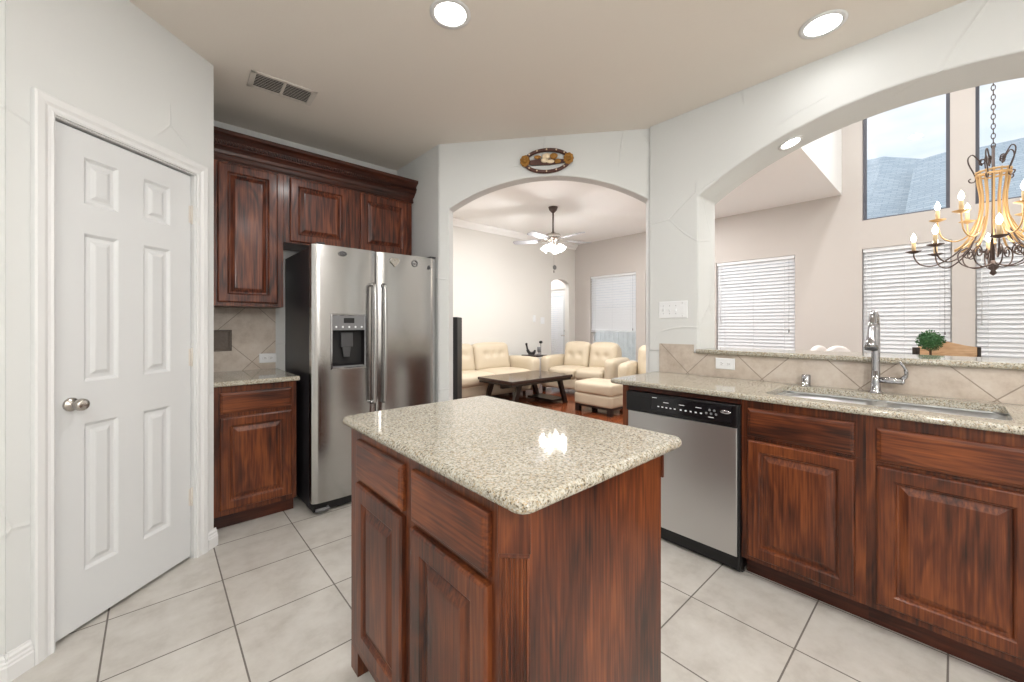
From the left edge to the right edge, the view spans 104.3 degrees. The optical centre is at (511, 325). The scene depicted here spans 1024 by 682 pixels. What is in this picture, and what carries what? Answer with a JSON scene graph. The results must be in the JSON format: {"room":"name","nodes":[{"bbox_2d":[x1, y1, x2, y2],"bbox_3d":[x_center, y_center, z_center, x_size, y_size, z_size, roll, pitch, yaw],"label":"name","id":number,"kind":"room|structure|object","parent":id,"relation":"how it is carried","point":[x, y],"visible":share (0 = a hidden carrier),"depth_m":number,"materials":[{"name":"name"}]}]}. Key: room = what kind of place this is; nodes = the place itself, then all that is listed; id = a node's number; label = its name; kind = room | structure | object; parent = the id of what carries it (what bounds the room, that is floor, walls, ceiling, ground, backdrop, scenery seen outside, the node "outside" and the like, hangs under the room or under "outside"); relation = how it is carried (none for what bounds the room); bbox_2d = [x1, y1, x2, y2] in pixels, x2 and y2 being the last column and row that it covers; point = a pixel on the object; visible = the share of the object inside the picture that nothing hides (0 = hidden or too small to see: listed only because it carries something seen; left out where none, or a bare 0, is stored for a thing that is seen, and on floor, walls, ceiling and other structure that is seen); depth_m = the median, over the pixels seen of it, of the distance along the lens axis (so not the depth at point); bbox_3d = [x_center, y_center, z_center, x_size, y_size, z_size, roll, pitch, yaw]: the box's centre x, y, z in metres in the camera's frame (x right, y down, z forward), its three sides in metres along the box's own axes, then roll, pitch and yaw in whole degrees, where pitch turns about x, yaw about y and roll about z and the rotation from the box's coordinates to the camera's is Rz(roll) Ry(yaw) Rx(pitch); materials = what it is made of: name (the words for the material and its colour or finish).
{"room":"kitchen","nodes":[
{"label":"kitchen","id":0,"kind":"room"},
{"bbox_2d":[0,0,4,654],"bbox_3d":[-2.373,-0.110,0.929,1.515,2.720,0.110,0,0,-42],"label":"wall","id":1,"kind":"structure","parent":0,"point":[2,2],"depth_m":1.39,"materials":[{"name":"white paint"}]},
{"bbox_2d":[0,652,8,681],"bbox_3d":[-2.329,1.200,0.884,1.521,0.100,0.016,0,0,-42],"label":"baseboard","id":2,"kind":"structure","parent":1,"relation":"attached to","point":[3,666],"depth_m":1.38,"materials":[{"name":"white paint"}]},
{"bbox_2d":[5,0,213,653],"bbox_3d":[-1.786,-0.110,1.830,0.110,2.720,0.863,0,0,6],"label":"wall","id":3,"kind":"structure","parent":0,"point":[110,60],"depth_m":1.55,"materials":[{"name":"white paint"}]},
{"bbox_2d":[4,639,33,681],"bbox_3d":[-1.763,1.200,1.424,0.016,0.100,0.072,0,0,6],"label":"baseboard","id":4,"kind":"structure","parent":3,"relation":"attached to","point":[20,658],"depth_m":1.42,"materials":[{"name":"white paint"}]},
{"bbox_2d":[30,87,207,665],"bbox_3d":[-1.721,0.188,1.831,0.019,2.124,0.747,0,0,6],"label":"trim","id":5,"kind":"structure","parent":3,"relation":"attached to","point":[44,107],"depth_m":1.50,"materials":[{"name":"white paint"}]},
{"bbox_2d":[55,116,194,641],"bbox_3d":[-1.761,0.219,1.835,0.155,2.062,0.623,0,0,6],"label":"door","id":6,"kind":"structure","parent":3,"relation":"in","point":[125,215],"depth_m":1.78,"materials":[{"name":"white paint"}]},
{"bbox_2d":[208,527,217,550],"bbox_3d":[-1.683,1.200,2.236,0.016,0.100,0.062,0,0,6],"label":"baseboard","id":7,"kind":"structure","parent":3,"relation":"attached to","point":[212,534],"depth_m":2.23,"materials":[{"name":"white paint"}]},
{"bbox_2d":[214,120,396,371],"bbox_3d":[-2.433,-0.310,2.659,3.740,3.120,0.132,0,0,-42],"label":"wall","id":8,"kind":"structure","parent":0,"point":[253,329],"depth_m":3.01,"materials":[{"name":"tile"}]},
{"bbox_2d":[214,330,231,351],"bbox_3d":[-2.107,0.111,2.860,0.154,0.154,0.006,0,0,-42],"label":"accent tile","id":9,"kind":"structure","parent":8,"relation":"attached to","point":[222,339],"depth_m":2.87,"materials":[{"name":"tile"}]},
{"bbox_2d":[214,159,282,308],"bbox_3d":[-1.902,-0.618,2.825,0.428,0.980,0.351,0,0,-42],"label":"upper cabinet","id":10,"kind":"object","parent":8,"relation":"attached to","point":[248,201],"visible":0.76,"depth_m":2.70,"materials":[{"name":"brown wood"}]},
{"bbox_2d":[259,353,275,362],"bbox_3d":[-1.878,0.252,3.063,0.116,0.072,0.010,0,0,-42],"label":"outlet","id":11,"kind":"object","parent":8,"relation":"attached to","point":[264,357],"visible":1,"depth_m":3.06,"materials":[{"name":"white plastic"}]},
{"bbox_2d":[283,175,411,255],"bbox_3d":[-1.369,-0.852,3.305,1.008,0.513,0.351,0,0,-42],"label":"upper cabinet","id":12,"kind":"object","parent":8,"relation":"attached to","point":[313,212],"visible":0.72,"depth_m":3.11,"materials":[{"name":"brown wood"}]},
{"bbox_2d":[214,126,417,203],"bbox_3d":[-1.465,-1.171,3.149,1.525,0.182,0.368,0,0,-42],"label":"crown molding","id":13,"kind":"structure","parent":12,"relation":"attached to","point":[230,146],"depth_m":2.92,"materials":[{"name":"brown wood"}]},
{"bbox_2d":[397,145,438,401],"bbox_3d":[-0.819,-0.310,3.571,0.120,3.120,0.796,0,0,-42],"label":"wall","id":14,"kind":"structure","parent":0,"point":[424,169],"depth_m":3.37,"materials":[{"name":"white paint"}]},
{"bbox_2d":[11,384,1015,681],"bbox_3d":[0.223,1.300,3.900,9.350,0.100,9.500,0,0,-42],"label":"floor","id":15,"kind":"structure","parent":0,"point":[271,602],"depth_m":1.65,"materials":[{"name":"tile"}]},
{"bbox_2d":[214,381,295,528],"bbox_3d":[-1.804,0.808,2.730,0.447,0.884,0.618,0,0,-42],"label":"base cabinet","id":16,"kind":"object","parent":15,"relation":"on","point":[255,424],"visible":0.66,"depth_m":2.50,"materials":[{"name":"brown wood"}]},
{"bbox_2d":[214,368,299,387],"bbox_3d":[-1.792,0.351,2.722,0.466,0.030,0.645,0,0,-42],"label":"countertop","id":17,"kind":"structure","parent":16,"relation":"on","point":[244,377],"depth_m":2.60,"materials":[{"name":"beige stone"}]},
{"bbox_2d":[285,242,435,512],"bbox_3d":[-1.176,0.343,3.153,0.935,1.785,0.820,0,0,-42],"label":"refrigerator","id":18,"kind":"object","parent":15,"relation":"on","point":[360,328],"visible":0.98,"depth_m":2.80,"materials":[{"name":"grey metal"}]},
{"bbox_2d":[390,258,399,266],"bbox_3d":[-0.874,-0.467,2.966,0.073,0.068,0.011,0,0,-42],"label":"magnet","id":19,"kind":"object","parent":18,"relation":"attached to","point":[393,261],"visible":1,"depth_m":2.96,"materials":[{"name":"grey metal"}]},
{"bbox_2d":[453,317,461,399],"bbox_3d":[-0.593,0.583,4.294,0.180,1.335,0.370,0,0,1],"label":"tower speaker","id":20,"kind":"object","parent":15,"relation":"on","point":[457,321],"visible":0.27,"depth_m":4.13},
{"bbox_2d":[453,320,456,399],"bbox_3d":[-0.596,0.425,4.127,0.052,0.950,0.006,0,0,1],"label":"grille","id":21,"kind":"object","parent":20,"relation":"attached to","point":[454,321],"depth_m":4.12,"materials":[{"name":"black metal"}]},
{"bbox_2d":[462,342,539,397],"bbox_3d":[-0.834,0.779,6.547,2.920,0.942,0.912,0,0,-42],"label":"sofa","id":22,"kind":"object","parent":15,"relation":"on","point":[485,358],"visible":0.33,"depth_m":6.96,"materials":[{"name":"beige leather"}]},
{"bbox_2d":[462,343,474,370],"bbox_3d":[-1.008,0.588,6.741,0.803,0.558,0.332,0,0,-42],"label":"cushion","id":23,"kind":"object","parent":22,"relation":"on","point":[468,351],"depth_m":6.81,"materials":[{"name":"beige leather"}]},
{"bbox_2d":[462,370,494,387],"bbox_3d":[-0.764,0.870,6.470,0.805,0.234,0.704,0,0,-42],"label":"seat cushion","id":24,"kind":"object","parent":22,"relation":"on","point":[469,377],"depth_m":6.23,"materials":[{"name":"beige leather"}]},
{"bbox_2d":[471,342,509,369],"bbox_3d":[-0.404,0.588,7.285,0.803,0.558,0.332,0,0,-42],"label":"cushion","id":25,"kind":"object","parent":22,"relation":"on","point":[487,355],"depth_m":7.14,"materials":[{"name":"beige leather"}]},
{"bbox_2d":[478,367,529,374],"bbox_3d":[-0.160,0.870,7.014,0.805,0.234,0.704,0,0,-42],"label":"seat cushion","id":26,"kind":"object","parent":22,"relation":"on","point":[495,370],"depth_m":6.88,"materials":[{"name":"beige leather"}]},
{"bbox_2d":[351,428,663,681],"bbox_3d":[-0.070,0.808,1.325,0.628,0.884,0.893,0,0,-42],"label":"kitchen island","id":27,"kind":"object","parent":15,"relation":"on","point":[449,583],"visible":0.77,"depth_m":1.01,"materials":[{"name":"brown wood"}]},
{"bbox_2d":[343,396,681,514],"bbox_3d":[-0.058,0.351,1.336,0.678,0.030,0.983,0,0,-42],"label":"island countertop","id":28,"kind":"structure","parent":27,"relation":"on","point":[524,459],"depth_m":1.12,"materials":[{"name":"beige stone"}]},
{"bbox_2d":[478,370,572,402],"bbox_3d":[0.225,1.022,6.297,1.320,0.455,0.800,0,0,-42],"label":"coffee table","id":29,"kind":"object","parent":15,"relation":"on","point":[519,379],"visible":0.98,"depth_m":6.17,"materials":[{"name":"brown wood"}]},
{"bbox_2d":[522,354,544,390],"bbox_3d":[0.440,0.915,7.822,0.360,0.670,0.360,0,0,-42],"label":"side table","id":30,"kind":"object","parent":15,"relation":"on","point":[534,355],"visible":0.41,"depth_m":7.68,"materials":[{"name":"brown wood"}]},
{"bbox_2d":[525,343,535,354],"bbox_3d":[0.364,0.461,7.770,0.214,0.232,0.060,0,0,-2],"label":"figurine","id":31,"kind":"object","parent":30,"relation":"on","point":[526,344],"visible":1,"depth_m":7.75,"materials":[{"name":"black metal"}]},
{"bbox_2d":[537,341,542,354],"bbox_3d":[0.546,0.443,7.851,0.136,0.274,0.100,0,0,-42],"label":"candle holder","id":32,"kind":"object","parent":30,"relation":"on","point":[540,342],"visible":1,"depth_m":7.82,"materials":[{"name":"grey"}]},
{"bbox_2d":[541,341,629,391],"bbox_3d":[1.346,0.779,7.351,1.500,0.942,0.872,0,0,39],"label":"loveseat","id":33,"kind":"object","parent":15,"relation":"on","point":[584,360],"visible":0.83,"depth_m":7.30,"materials":[{"name":"beige leather"}]},
{"bbox_2d":[549,365,584,378],"bbox_3d":[1.067,0.870,7.443,0.542,0.234,0.664,0,0,39],"label":"seat cushion","id":34,"kind":"object","parent":33,"relation":"on","point":[567,369],"depth_m":7.23,"materials":[{"name":"beige leather"}]},
{"bbox_2d":[564,341,591,366],"bbox_3d":[1.283,0.588,7.712,0.540,0.558,0.332,0,0,39],"label":"cushion","id":35,"kind":"object","parent":33,"relation":"on","point":[577,353],"depth_m":7.58,"materials":[{"name":"beige leather"}]},
{"bbox_2d":[575,367,603,379],"bbox_3d":[1.495,0.870,7.098,0.542,0.234,0.664,0,0,39],"label":"seat cushion","id":36,"kind":"object","parent":33,"relation":"on","point":[584,372],"depth_m":6.88,"materials":[{"name":"beige leather"}]},
{"bbox_2d":[589,342,619,366],"bbox_3d":[1.712,0.588,7.367,0.540,0.558,0.332,0,0,39],"label":"cushion","id":37,"kind":"object","parent":33,"relation":"on","point":[599,352],"depth_m":7.27,"materials":[{"name":"beige leather"}]},
{"bbox_2d":[575,378,622,416],"bbox_3d":[1.310,1.022,5.794,0.530,0.455,0.660,0,0,-42],"label":"ottoman","id":38,"kind":"object","parent":15,"relation":"on","point":[598,393],"visible":0.84,"depth_m":5.56,"materials":[{"name":"beige leather"}]},
{"bbox_2d":[575,378,622,396],"bbox_3d":[1.310,0.900,5.794,0.530,0.210,0.660,0,0,-42],"label":"seat cushion","id":39,"kind":"object","parent":38,"relation":"on","point":[591,387],"depth_m":5.59,"materials":[{"name":"beige leather"}]},
{"bbox_2d":[623,385,630,425],"bbox_3d":[0.910,0.808,2.653,0.557,0.884,0.040,0,0,-42],"label":"end panel","id":40,"kind":"object","parent":15,"relation":"on","point":[625,387],"visible":0.02,"depth_m":2.47,"materials":[{"name":"brown wood"}]},
{"bbox_2d":[618,345,645,376],"bbox_3d":[2.160,0.779,6.080,0.920,0.942,0.832,0,0,31],"label":"armchair","id":41,"kind":"object","parent":15,"relation":"on","point":[628,368],"visible":0.16,"depth_m":6.22,"materials":[{"name":"beige leather"}]},
{"bbox_2d":[637,345,645,373],"bbox_3d":[2.274,0.588,6.270,0.550,0.558,0.332,0,0,31],"label":"cushion","id":42,"kind":"object","parent":41,"relation":"on","point":[641,364],"depth_m":6.27,"materials":[{"name":"beige leather"}]},
{"bbox_2d":[626,385,746,571],"bbox_3d":[1.118,0.808,2.386,0.576,0.883,0.633,0,0,-42],"label":"dishwasher","id":43,"kind":"object","parent":15,"relation":"on","point":[701,483],"depth_m":2.11,"materials":[{"name":"silver metal"}]},
{"bbox_2d":[742,400,868,620],"bbox_3d":[1.495,0.808,1.985,0.568,0.884,0.466,0,0,-42],"label":"base cabinet","id":44,"kind":"object","parent":15,"relation":"on","point":[804,469],"visible":0.76,"depth_m":1.77,"materials":[{"name":"brown wood"}]},
{"bbox_2d":[811,345,826,350],"bbox_3d":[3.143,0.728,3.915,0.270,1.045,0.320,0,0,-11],"label":"upholstered chair","id":45,"kind":"object","parent":15,"relation":"on","point":[818,347],"visible":0.06,"depth_m":4.01,"materials":[{"name":"white fabric"}]},
{"bbox_2d":[826,346,850,351],"bbox_3d":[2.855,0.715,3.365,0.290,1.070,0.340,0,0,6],"label":"upholstered chair","id":46,"kind":"object","parent":15,"relation":"on","point":[833,348],"visible":0.11,"depth_m":3.48,"materials":[{"name":"white fabric"}]},
{"bbox_2d":[866,415,1023,681],"bbox_3d":[1.970,0.808,1.453,0.563,0.884,0.960,0,0,-42],"label":"base cabinet","id":47,"kind":"object","parent":15,"relation":"on","point":[945,504],"visible":0.91,"depth_m":1.46,"materials":[{"name":"brown wood"}]},
{"bbox_2d":[611,371,1023,434],"bbox_3d":[1.773,0.351,1.664,0.586,0.030,2.822,0,0,-42],"label":"countertop","id":48,"kind":"structure","parent":47,"relation":"on","point":[743,389],"depth_m":1.86,"materials":[{"name":"beige stone"}]},
{"bbox_2d":[801,374,811,385],"bbox_3d":[1.633,0.304,2.210,0.048,0.063,0.048,0,0,-42],"label":"air gap","id":49,"kind":"object","parent":48,"relation":"on","point":[805,378],"visible":1,"depth_m":2.19,"materials":[{"name":"silver metal"}]},
{"bbox_2d":[864,310,908,393],"bbox_3d":[1.783,0.131,1.896,0.210,0.410,0.144,0,0,-42],"label":"faucet","id":50,"kind":"object","parent":48,"relation":"on","point":[872,344],"visible":1,"depth_m":1.94,"materials":[{"name":"silver metal"}]},
{"bbox_2d":[776,391,1007,419],"bbox_3d":[1.653,0.439,1.811,0.445,0.142,0.800,0,0,-42],"label":"sink","id":51,"kind":"object","parent":48,"relation":"in","point":[901,405],"visible":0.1,"depth_m":1.88,"materials":[{"name":"silver metal"}]},
{"bbox_2d":[912,342,980,356],"bbox_3d":[4.369,0.708,3.766,0.684,1.085,0.490,0,0,-3],"label":"dining chair","id":52,"kind":"object","parent":15,"relation":"on","point":[949,348],"visible":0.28,"depth_m":3.98,"materials":[{"name":"brown wood"}]},
{"bbox_3d":[3.648,0.874,3.122,1.240,0.749,1.240,0,0,-42],"label":"dining table","id":53,"kind":"object","parent":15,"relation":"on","visible":0},
{"bbox_2d":[915,330,946,354],"bbox_3d":[3.161,0.264,3.005,0.166,0.471,0.171,0,0,-42],"label":"topiary","id":54,"kind":"object","parent":53,"relation":"on","point":[928,340],"visible":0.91,"depth_m":2.98,"materials":[{"name":"green plant"}]},
{"bbox_2d":[453,226,574,370],"bbox_3d":[-0.952,-0.310,7.209,6.430,3.120,0.130,0,0,-42],"label":"wall","id":55,"kind":"structure","parent":0,"point":[499,285],"depth_m":7.90,"materials":[{"name":"white paint"}]},
{"bbox_2d":[453,218,577,249],"bbox_3d":[-0.881,-1.815,7.131,6.430,0.110,0.080,0,0,-42],"label":"trim","id":56,"kind":"structure","parent":55,"relation":"attached to","point":[456,222],"depth_m":7.70,"materials":[{"name":"white paint"}]},
{"bbox_2d":[439,129,650,401],"bbox_3d":[0.231,-0.310,3.159,1.653,3.120,0.115,0,0,9],"label":"wall","id":57,"kind":"structure","parent":0,"point":[619,161],"depth_m":3.14,"materials":[{"name":"white paint"}]},
{"bbox_2d":[520,148,573,173],"bbox_3d":[0.268,-1.273,3.073,0.415,0.197,0.044,0,0,9],"label":"wall plaque","id":58,"kind":"object","parent":57,"relation":"attached to","point":[525,161],"visible":1,"depth_m":3.07,"materials":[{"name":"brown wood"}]},
{"bbox_2d":[129,0,966,170],"bbox_3d":[-0.201,-1.500,0.896,4.700,0.060,5.600,0,0,-42],"label":"ceiling","id":59,"kind":"structure","parent":0,"point":[393,85],"depth_m":2.17,"materials":[{"name":"beige paint"}]},
{"bbox_2d":[247,69,317,105],"bbox_3d":[-1.421,-1.464,2.468,0.356,0.012,0.196,0,0,-40],"label":"ceiling vent","id":60,"kind":"object","parent":59,"relation":"in","point":[257,80],"visible":1,"depth_m":2.46,"materials":[{"name":"grey metal"}]},
{"bbox_2d":[430,0,470,29],"bbox_3d":[-0.291,-1.466,1.878,0.192,0.005,0.192,0,0,-42],"label":"recessed light","id":61,"kind":"object","parent":59,"relation":"in","point":[448,14],"visible":1,"depth_m":1.87,"materials":[{"name":"white paint"}]},
{"bbox_2d":[799,9,847,38],"bbox_3d":[1.519,-1.466,1.945,0.192,0.005,0.192,0,0,-42],"label":"recessed light","id":62,"kind":"object","parent":59,"relation":"in","point":[825,23],"visible":1,"depth_m":1.94,"materials":[{"name":"white paint"}]},
{"bbox_2d":[453,154,830,244],"bbox_3d":[0.193,-1.910,6.026,6.550,0.080,6.300,0,0,-42],"label":"ceiling","id":63,"kind":"structure","parent":0,"point":[603,213],"depth_m":6.17,"materials":[{"name":"white paint"}]},
{"bbox_2d":[513,206,590,271],"bbox_3d":[0.657,-1.350,6.264,1.265,1.040,1.252,0,0,-42],"label":"ceiling fan","id":64,"kind":"object","parent":63,"relation":"hanging from","point":[552,237],"visible":1,"depth_m":6.24,"materials":[{"name":"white metal"}]},
{"bbox_2d":[551,87,1022,361],"bbox_3d":[3.668,-1.200,7.001,0.160,4.900,9.500,0,0,-42],"label":"wall","id":65,"kind":"structure","parent":0,"point":[827,237],"depth_m":5.77,"materials":[{"name":"grey paint"}]},
{"bbox_2d":[551,289,564,354],"bbox_3d":[1.083,0.190,9.834,0.154,2.120,0.830,0,0,-42],"label":"door","id":66,"kind":"structure","parent":65,"relation":"in","point":[557,325],"depth_m":9.75,"materials":[{"name":"white paint"}]},
{"bbox_2d":[593,283,635,360],"bbox_3d":[2.200,-0.151,8.614,0.185,1.887,1.215,0,0,-42],"label":"window","id":67,"kind":"structure","parent":65,"relation":"in","point":[594,283],"depth_m":9.05,"materials":[{"name":"white paint"}]},
{"bbox_2d":[591,272,635,331],"bbox_3d":[2.177,-0.474,8.594,0.076,1.238,1.139,0,0,-42],"label":"window blind","id":68,"kind":"object","parent":67,"relation":"attached to","point":[601,320],"visible":0.98,"depth_m":8.57,"materials":[{"name":"white plastic"}]},
{"bbox_2d":[717,255,794,349],"bbox_3d":[3.994,-0.159,6.575,0.076,1.848,1.139,0,0,-42],"label":"window blind","id":69,"kind":"object","parent":65,"relation":"attached to","point":[780,325],"visible":0.78,"depth_m":6.54,"materials":[{"name":"white plastic"}]},
{"bbox_2d":[863,93,949,220],"bbox_3d":[5.246,-2.277,5.323,0.060,1.645,0.824,0,0,-42],"label":"window","id":70,"kind":"structure","parent":65,"relation":"in","point":[947,94],"depth_m":5.13,"materials":[{"name":"grey"}]},
{"bbox_2d":[863,242,951,352],"bbox_3d":[5.205,-0.134,5.275,0.185,1.852,0.899,0,0,-42],"label":"window","id":71,"kind":"structure","parent":65,"relation":"in","point":[950,248],"depth_m":4.99,"materials":[{"name":"white paint"}]},
{"bbox_2d":[863,240,950,353],"bbox_3d":[5.182,-0.146,5.255,0.076,1.823,0.823,0,0,-42],"label":"window blind","id":72,"kind":"object","parent":71,"relation":"attached to","point":[896,337],"visible":0.61,"depth_m":5.25,"materials":[{"name":"white plastic"}]},
{"bbox_2d":[975,86,1020,203],"bbox_3d":[5.943,-2.277,4.548,0.060,1.645,0.850,0,0,-42],"label":"window","id":73,"kind":"structure","parent":65,"relation":"in","point":[977,89],"depth_m":4.83,"materials":[{"name":"grey"}]},
{"bbox_2d":[975,240,1021,346],"bbox_3d":[5.897,-0.134,4.506,0.185,1.852,0.910,0,0,-42],"label":"window","id":74,"kind":"structure","parent":65,"relation":"in","point":[976,259],"depth_m":4.84,"materials":[{"name":"white paint"}]},
{"bbox_2d":[976,232,1023,358],"bbox_3d":[5.874,-0.146,4.486,0.076,1.823,0.834,0,0,-42],"label":"window blind","id":75,"kind":"object","parent":74,"relation":"attached to","point":[994,324],"visible":0.51,"depth_m":4.66,"materials":[{"name":"white plastic"}]},
{"bbox_2d":[790,129,841,196],"bbox_3d":[3.039,-2.760,4.269,4.430,1.780,0.120,0,0,-42],"label":"wall","id":76,"kind":"structure","parent":0,"point":[821,158],"depth_m":5.07,"materials":[{"name":"white paint"}]},
{"bbox_2d":[649,0,1023,415],"bbox_3d":[2.296,-1.200,1.750,0.305,4.900,3.500,0,0,-42],"label":"wall","id":77,"kind":"structure","parent":0,"point":[698,156],"depth_m":2.31,"materials":[{"name":"white paint"}]},
{"bbox_2d":[659,301,687,317],"bbox_3d":[1.141,-0.111,2.807,0.018,0.116,0.203,0,0,-42],"label":"switch plate","id":78,"kind":"object","parent":77,"relation":"attached to","point":[669,309],"visible":1,"depth_m":2.80,"materials":[{"name":"white plastic"}]},
{"bbox_2d":[716,358,734,369],"bbox_3d":[1.364,0.247,2.550,0.010,0.072,0.116,0,0,-42],"label":"outlet","id":79,"kind":"object","parent":77,"relation":"attached to","point":[721,363],"visible":1,"depth_m":2.54,"materials":[{"name":"white plastic"}]},
{"bbox_2d":[778,136,802,149],"bbox_3d":[1.692,-1.106,2.418,0.123,0.040,0.128,0,0,43],"label":"recessed light","id":80,"kind":"object","parent":77,"relation":"in","point":[793,141],"visible":1,"depth_m":2.41,"materials":[{"name":"white paint"}]},
{"bbox_2d":[696,347,1023,369],"bbox_3d":[2.064,0.174,2.040,0.402,0.028,2.056,0,0,-42],"label":"bar ledge","id":81,"kind":"object","parent":77,"relation":"on","point":[936,360],"visible":1,"depth_m":2.04,"materials":[{"name":"stone"}]},
{"bbox_3d":[4.055,-3.690,3.111,4.710,0.080,3.200,0,0,-42],"label":"ceiling","id":82,"kind":"structure","parent":0,"visible":0},
{"bbox_2d":[906,83,1023,275],"bbox_3d":[3.779,-2.020,3.126,0.916,3.260,0.916,0,0,24],"label":"chandelier","id":83,"kind":"object","parent":82,"relation":"hanging from","point":[1011,231],"visible":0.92,"depth_m":3.12,"materials":[{"name":"brown metal"}]},
{"label":"outside","id":84,"kind":"structure","parent":0,"visible":0},
{"bbox_3d":[25.087,1.500,22.577,52.500,0.100,60.000,0,0,-42],"label":"lawn","id":85,"kind":"structure","parent":84,"visible":0},
{"bbox_2d":[558,299,1021,359],"bbox_3d":[6.991,0.500,6.628,0.060,1.900,16.500,0,0,-42],"label":"fence","id":86,"kind":"object","parent":85,"relation":"on","point":[626,341],"visible":0.02,"depth_m":10.90,"materials":[{"name":"white"}]},
{"bbox_2d":[722,138,1023,310],"bbox_3d":[15.088,-1.938,8.214,13.284,6.776,20.024,0,0,-42],"label":"house","id":87,"kind":"structure","parent":85,"relation":"on","point":[895,185],"depth_m":9.63,"materials":[{"name":"grey"}]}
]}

